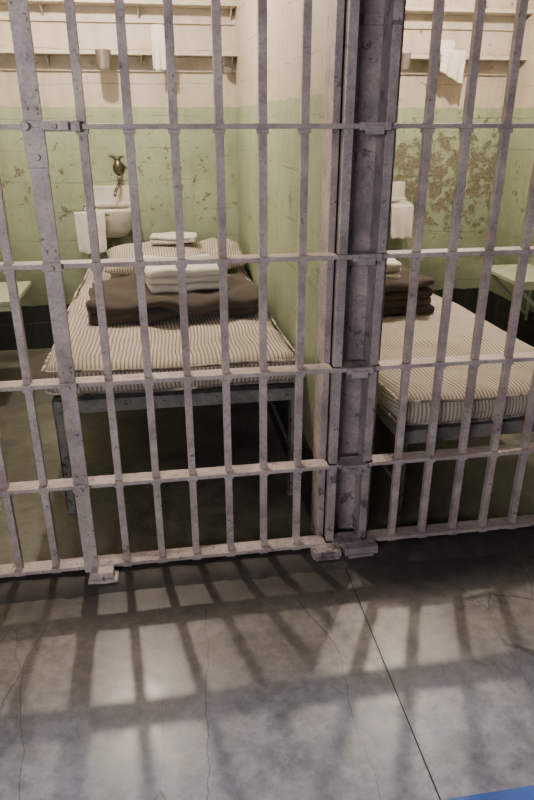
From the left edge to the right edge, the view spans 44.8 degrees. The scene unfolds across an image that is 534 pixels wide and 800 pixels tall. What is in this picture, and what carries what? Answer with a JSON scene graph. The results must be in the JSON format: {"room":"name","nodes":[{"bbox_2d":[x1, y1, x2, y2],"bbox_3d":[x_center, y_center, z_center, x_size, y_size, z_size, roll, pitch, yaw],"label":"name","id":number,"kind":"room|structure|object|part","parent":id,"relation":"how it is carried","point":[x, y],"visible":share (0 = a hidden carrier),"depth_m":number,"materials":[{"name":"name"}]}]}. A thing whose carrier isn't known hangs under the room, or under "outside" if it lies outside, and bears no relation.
{"room":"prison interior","nodes":[
{"label":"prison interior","id":0,"kind":"room"},
{"bbox_2d":[88,565,118,583],"bbox_3d":[-0.545,0.590,2.166,0.097,0.048,0.056,-4,24,-8],"label":"floor guide","id":1,"kind":"object","parent":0,"point":[105,574],"depth_m":2.15,"materials":[{"name":"grey metal"}]},
{"bbox_2d":[0,0,516,350],"bbox_3d":[-0.118,-1.586,4.175,3.775,2.446,0.132,-4,24,-8],"label":"wall","id":2,"kind":"structure","parent":0,"point":[102,89],"depth_m":4.08,"materials":[{"name":"green paint"}]},
{"bbox_2d":[81,156,131,246],"bbox_3d":[-0.968,-1.158,3.980,0.344,0.631,0.291,-4,24,-8],"label":"sink","id":3,"kind":"object","parent":2,"relation":"attached to","point":[114,201],"depth_m":3.99,"materials":[{"name":"ceramic"}]},
{"bbox_2d":[74,211,106,253],"bbox_3d":[-1.049,-0.999,3.873,0.176,0.246,0.038,-4,24,-8],"label":"hanging towel","id":4,"kind":"object","parent":3,"relation":"hanging from","point":[81,223],"visible":0.66,"depth_m":3.86,"materials":[{"name":"white fabric"}]},
{"bbox_2d":[83,185,129,206],"bbox_3d":[-0.977,-1.230,4.071,0.326,0.220,0.066,-4,24,-8],"label":"backsplash","id":5,"kind":"structure","parent":3,"relation":"attached to","point":[103,195],"depth_m":4.05,"materials":[{"name":"ceramic"}]},
{"bbox_2d":[84,206,131,237],"bbox_3d":[-0.960,-1.102,4.015,0.315,0.180,0.271,-4,24,-8],"label":"basin","id":6,"kind":"object","parent":3,"relation":"in","point":[118,219],"depth_m":3.92,"materials":[{"name":"ceramic"}]},
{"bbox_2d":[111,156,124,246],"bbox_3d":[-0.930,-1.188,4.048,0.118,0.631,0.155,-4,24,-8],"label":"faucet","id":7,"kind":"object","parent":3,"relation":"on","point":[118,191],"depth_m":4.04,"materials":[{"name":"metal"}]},
{"bbox_2d":[0,0,236,24],"bbox_3d":[-0.988,-2.175,3.619,1.637,0.098,0.141,-4,24,-8],"label":"wall shelf","id":8,"kind":"object","parent":2,"relation":"attached to","point":[136,11],"visible":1,"depth_m":3.67,"materials":[{"name":"paint"}]},
{"bbox_2d":[0,49,237,72],"bbox_3d":[-0.988,-1.945,3.719,1.637,0.098,0.141,-4,24,-8],"label":"wall shelf","id":9,"kind":"object","parent":2,"relation":"attached to","point":[46,60],"visible":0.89,"depth_m":3.75,"materials":[{"name":"paint"}]},
{"bbox_2d":[95,49,111,69],"bbox_3d":[-0.909,-1.905,3.626,0.088,0.097,0.105,11,26,24],"label":"cup","id":10,"kind":"object","parent":9,"relation":"attached to","point":[103,56],"visible":1,"depth_m":3.59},
{"bbox_2d":[151,24,164,45],"bbox_3d":[-0.621,-2.069,3.710,0.084,0.139,0.078,-4,24,-8],"label":"folded towel","id":11,"kind":"object","parent":9,"relation":"on","point":[157,30],"visible":0.57,"depth_m":3.67,"materials":[{"name":"white fabric"}]},
{"bbox_2d":[152,45,165,70],"bbox_3d":[-0.609,-1.942,3.684,0.082,0.130,0.032,-4,24,-8],"label":"hanging towel","id":12,"kind":"object","parent":9,"relation":"hanging from","point":[158,52],"visible":0.93,"depth_m":3.67,"materials":[{"name":"white fabric"}]},
{"bbox_2d":[223,67,230,73],"bbox_3d":[-0.237,-1.968,3.843,0.044,0.057,0.053,-4,24,-8],"label":"soap holder","id":13,"kind":"object","parent":9,"relation":"attached to","point":[226,70],"visible":1,"depth_m":3.83,"materials":[{"name":"metal"}]},
{"bbox_2d":[389,181,415,230],"bbox_3d":[0.793,-1.269,4.236,0.344,0.631,0.291,-4,24,-8],"label":"sink","id":14,"kind":"object","parent":2,"relation":"attached to","point":[398,190],"depth_m":4.32,"materials":[{"name":"ceramic"}]},
{"bbox_2d":[391,181,405,201],"bbox_3d":[0.766,-1.339,4.325,0.326,0.220,0.066,-4,24,-8],"label":"backsplash","id":15,"kind":"structure","parent":14,"relation":"attached to","point":[398,190],"depth_m":4.32,"materials":[{"name":"ceramic"}]},
{"bbox_2d":[389,200,412,230],"bbox_3d":[0.782,-1.212,4.269,0.315,0.180,0.271,-4,24,-8],"label":"basin","id":16,"kind":"object","parent":14,"relation":"in","point":[394,202],"depth_m":4.27,"materials":[{"name":"ceramic"}]},
{"bbox_2d":[390,205,413,238],"bbox_3d":[0.859,-1.136,4.141,0.151,0.207,0.040,-4,24,-8],"label":"hanging towel","id":17,"kind":"object","parent":14,"relation":"hanging from","point":[401,217],"visible":0.98,"depth_m":4.13,"materials":[{"name":"white fabric"}]},
{"bbox_2d":[401,55,526,75],"bbox_3d":[0.794,-2.057,3.978,1.637,0.098,0.141,-4,24,-8],"label":"wall shelf","id":18,"kind":"object","parent":2,"relation":"attached to","point":[488,65],"visible":0.18,"depth_m":4.07,"materials":[{"name":"paint"}]},
{"bbox_2d":[401,53,410,69],"bbox_3d":[0.823,-2.027,3.881,0.062,0.084,0.091,-4,24,-8],"label":"cup","id":19,"kind":"object","parent":18,"relation":"attached to","point":[406,57],"visible":0.8,"depth_m":3.85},
{"bbox_2d":[440,39,454,50],"bbox_3d":[1.087,-2.155,3.966,0.115,0.092,0.083,-4,24,-8],"label":"folded towel","id":20,"kind":"object","parent":18,"relation":"on","point":[445,44],"visible":0.5,"depth_m":3.93,"materials":[{"name":"white fabric"}]},
{"bbox_2d":[440,50,465,83],"bbox_3d":[1.127,-2.026,3.943,0.160,0.182,0.041,-4,24,-8],"label":"hanging towel","id":21,"kind":"object","parent":18,"relation":"hanging from","point":[452,64],"visible":1,"depth_m":3.93,"materials":[{"name":"white fabric"}]},
{"bbox_2d":[404,7,533,30],"bbox_3d":[0.794,-2.288,3.878,1.637,0.098,0.141,-4,24,-8],"label":"wall shelf","id":22,"kind":"object","parent":2,"relation":"attached to","point":[415,17],"visible":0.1,"depth_m":3.96,"materials":[{"name":"paint"}]},
{"bbox_2d":[0,348,533,799],"bbox_3d":[0.455,0.924,1.564,6.864,0.090,7.014,-4,24,-8],"label":"floor","id":23,"kind":"structure","parent":0,"point":[275,687],"depth_m":1.89,"materials":[{"name":"concrete"}]},
{"bbox_2d":[41,266,295,513],"bbox_3d":[-0.488,-0.227,3.321,0.961,0.630,1.920,-4,24,-8],"label":"bed","id":24,"kind":"object","parent":23,"relation":"on","point":[125,344],"visible":0.44,"depth_m":2.47,"materials":[{"name":"fabric"}]},
{"bbox_2d":[104,241,207,275],"bbox_3d":[-0.610,-0.816,3.719,0.634,0.164,0.403,-5,24,-10],"label":"pillow","id":25,"kind":"object","parent":24,"relation":"on","point":[192,248],"visible":0.36,"depth_m":3.62,"materials":[{"name":"beige fabric"}]},
{"bbox_2d":[150,232,196,244],"bbox_3d":[-0.536,-0.933,3.734,0.266,0.055,0.169,-1,23,-3],"label":"folded towel","id":26,"kind":"object","parent":25,"relation":"on","point":[167,238],"visible":0.85,"depth_m":3.67,"materials":[{"name":"white fabric"}]},
{"bbox_3d":[-0.487,-0.442,3.223,0.958,0.158,1.909,-4,24,-8],"label":"mattress","id":27,"kind":"part","parent":24,"relation":"part of","materials":[{"name":"beige fabric"}]},
{"bbox_2d":[86,273,258,325],"bbox_3d":[-0.441,-0.484,3.048,0.803,0.126,0.558,-4,24,-8],"label":"folded blanket","id":28,"kind":"object","parent":24,"relation":"on","point":[120,294],"visible":0.63,"depth_m":2.84,"materials":[{"name":"brown fabric"}]},
{"bbox_2d":[143,254,218,292],"bbox_3d":[-0.400,-0.596,3.040,0.358,0.126,0.357,-7,24,-15],"label":"sheet","id":29,"kind":"object","parent":28,"relation":"on","point":[164,278],"visible":0.59,"depth_m":2.90,"materials":[{"name":"white fabric"}]},
{"bbox_3d":[-0.474,-0.161,3.351,0.925,0.486,1.839,-4,24,-8],"label":"frame","id":30,"kind":"part","parent":24,"relation":"part of","materials":[{"name":"metal"}]},
{"bbox_2d":[199,238,245,269],"bbox_3d":[-0.282,-0.867,3.831,0.290,0.152,0.385,-2,24,-6],"label":"pillow","id":31,"kind":"object","parent":24,"relation":"on","point":[210,246],"visible":0.47,"depth_m":3.75,"materials":[{"name":"beige fabric"}]},
{"bbox_2d":[0,526,533,603],"bbox_3d":[0.285,0.536,2.317,3.617,0.027,0.196,-4,24,-8],"label":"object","id":32,"kind":"structure","parent":23,"relation":"on","point":[255,566],"depth_m":2.23,"materials":[{"name":"grey concrete"}]},
{"bbox_2d":[0,124,83,577],"bbox_3d":[-1.021,-0.466,1.693,0.812,2.319,0.088,-4,24,-8],"label":"bars","id":33,"kind":"object","parent":32,"relation":"on","point":[27,385],"visible":0.98,"depth_m":2.01,"materials":[{"name":"paint"}]},
{"bbox_2d":[7,0,343,572],"bbox_3d":[-0.197,-0.515,1.804,0.862,2.318,0.105,-4,24,-8],"label":"door","id":34,"kind":"structure","parent":32,"relation":"on","point":[19,16],"depth_m":1.86,"materials":[{"name":"paint"}]},
{"bbox_3d":[-0.545,-0.203,1.837,0.145,1.082,0.030,-4,24,-8],"label":"door latch hardware","id":35,"kind":"part","parent":34,"relation":"part of","materials":[{"name":"grey metal"}]},
{"bbox_2d":[366,0,533,540],"bbox_3d":[1.156,-0.603,2.009,1.668,2.319,0.088,-4,24,-8],"label":"bars","id":36,"kind":"object","parent":32,"relation":"on","point":[427,128],"visible":0.99,"depth_m":2.06,"materials":[{"name":"paint"}]},
{"bbox_2d":[310,0,405,560],"bbox_3d":[0.261,-0.547,1.906,0.233,2.341,0.224,-4,24,-8],"label":"steel column","id":37,"kind":"structure","parent":23,"relation":"on","point":[364,38],"depth_m":1.97,"materials":[{"name":"grey metal"}]},
{"bbox_2d":[346,569,440,799],"bbox_3d":[0.585,1.422,0.302,0.048,0.001,4.294,-4,24,-8],"label":"joint","id":38,"kind":"object","parent":23,"relation":"on","point":[346,569],"visible":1,"depth_m":1.74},
{"bbox_2d":[373,294,533,526],"bbox_3d":[0.666,-0.148,3.233,0.826,0.556,1.885,-5,24,-11],"label":"bed","id":39,"kind":"object","parent":23,"relation":"on","point":[461,323],"visible":0.33,"depth_m":2.42,"materials":[{"name":"fabric"}]},
{"bbox_2d":[383,265,434,315],"bbox_3d":[0.506,-0.557,3.295,0.609,0.205,0.480,-4,24,-8],"label":"folded blanket","id":40,"kind":"object","parent":39,"relation":"on","point":[396,290],"visible":0.3,"depth_m":3.15,"materials":[{"name":"brown fabric"}]},
{"bbox_2d":[386,258,401,278],"bbox_3d":[0.467,-0.662,3.217,0.358,0.098,0.276,-2,23,-4],"label":"sheet","id":41,"kind":"object","parent":40,"relation":"on","point":[393,266],"visible":0.09,"depth_m":3.12,"materials":[{"name":"white fabric"}]},
{"bbox_3d":[0.679,-0.083,3.264,0.793,0.411,1.804,-5,24,-11],"label":"frame","id":42,"kind":"part","parent":39,"relation":"part of","materials":[{"name":"metal"}]},
{"bbox_3d":[0.667,-0.328,3.149,0.823,0.159,1.874,-5,24,-11],"label":"mattress","id":43,"kind":"part","parent":39,"relation":"part of","materials":[{"name":"beige fabric"}]},
{"bbox_2d":[234,0,327,519],"bbox_3d":[0.075,-1.100,3.052,0.167,2.446,2.345,-4,24,-8],"label":"wall","id":44,"kind":"structure","parent":0,"point":[284,17],"depth_m":2.60,"materials":[{"name":"green paint"}]},
{"bbox_2d":[485,0,533,346],"bbox_3d":[1.857,-1.212,3.311,0.167,2.446,2.345,-4,24,-8],"label":"wall","id":45,"kind":"structure","parent":0,"point":[520,156],"depth_m":4.21,"materials":[{"name":"green paint"}]},
{"bbox_2d":[480,264,533,319],"bbox_3d":[1.552,-0.609,3.978,0.341,0.352,0.458,-4,24,-8],"label":"table","id":46,"kind":"object","parent":45,"relation":"attached to","point":[507,273],"visible":0.57,"depth_m":3.93,"materials":[{"name":"paint"}]},
{"bbox_3d":[-1.707,-0.988,2.793,0.167,2.446,2.345,-4,24,-8],"label":"wall","id":47,"kind":"structure","parent":0,"visible":0},
{"bbox_2d":[0,281,30,311],"bbox_3d":[-1.505,-0.417,3.533,0.393,0.352,0.458,-4,24,-8],"label":"table","id":48,"kind":"object","parent":47,"relation":"attached to","point":[23,286],"visible":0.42,"depth_m":3.46,"materials":[{"name":"paint"}]}
]}

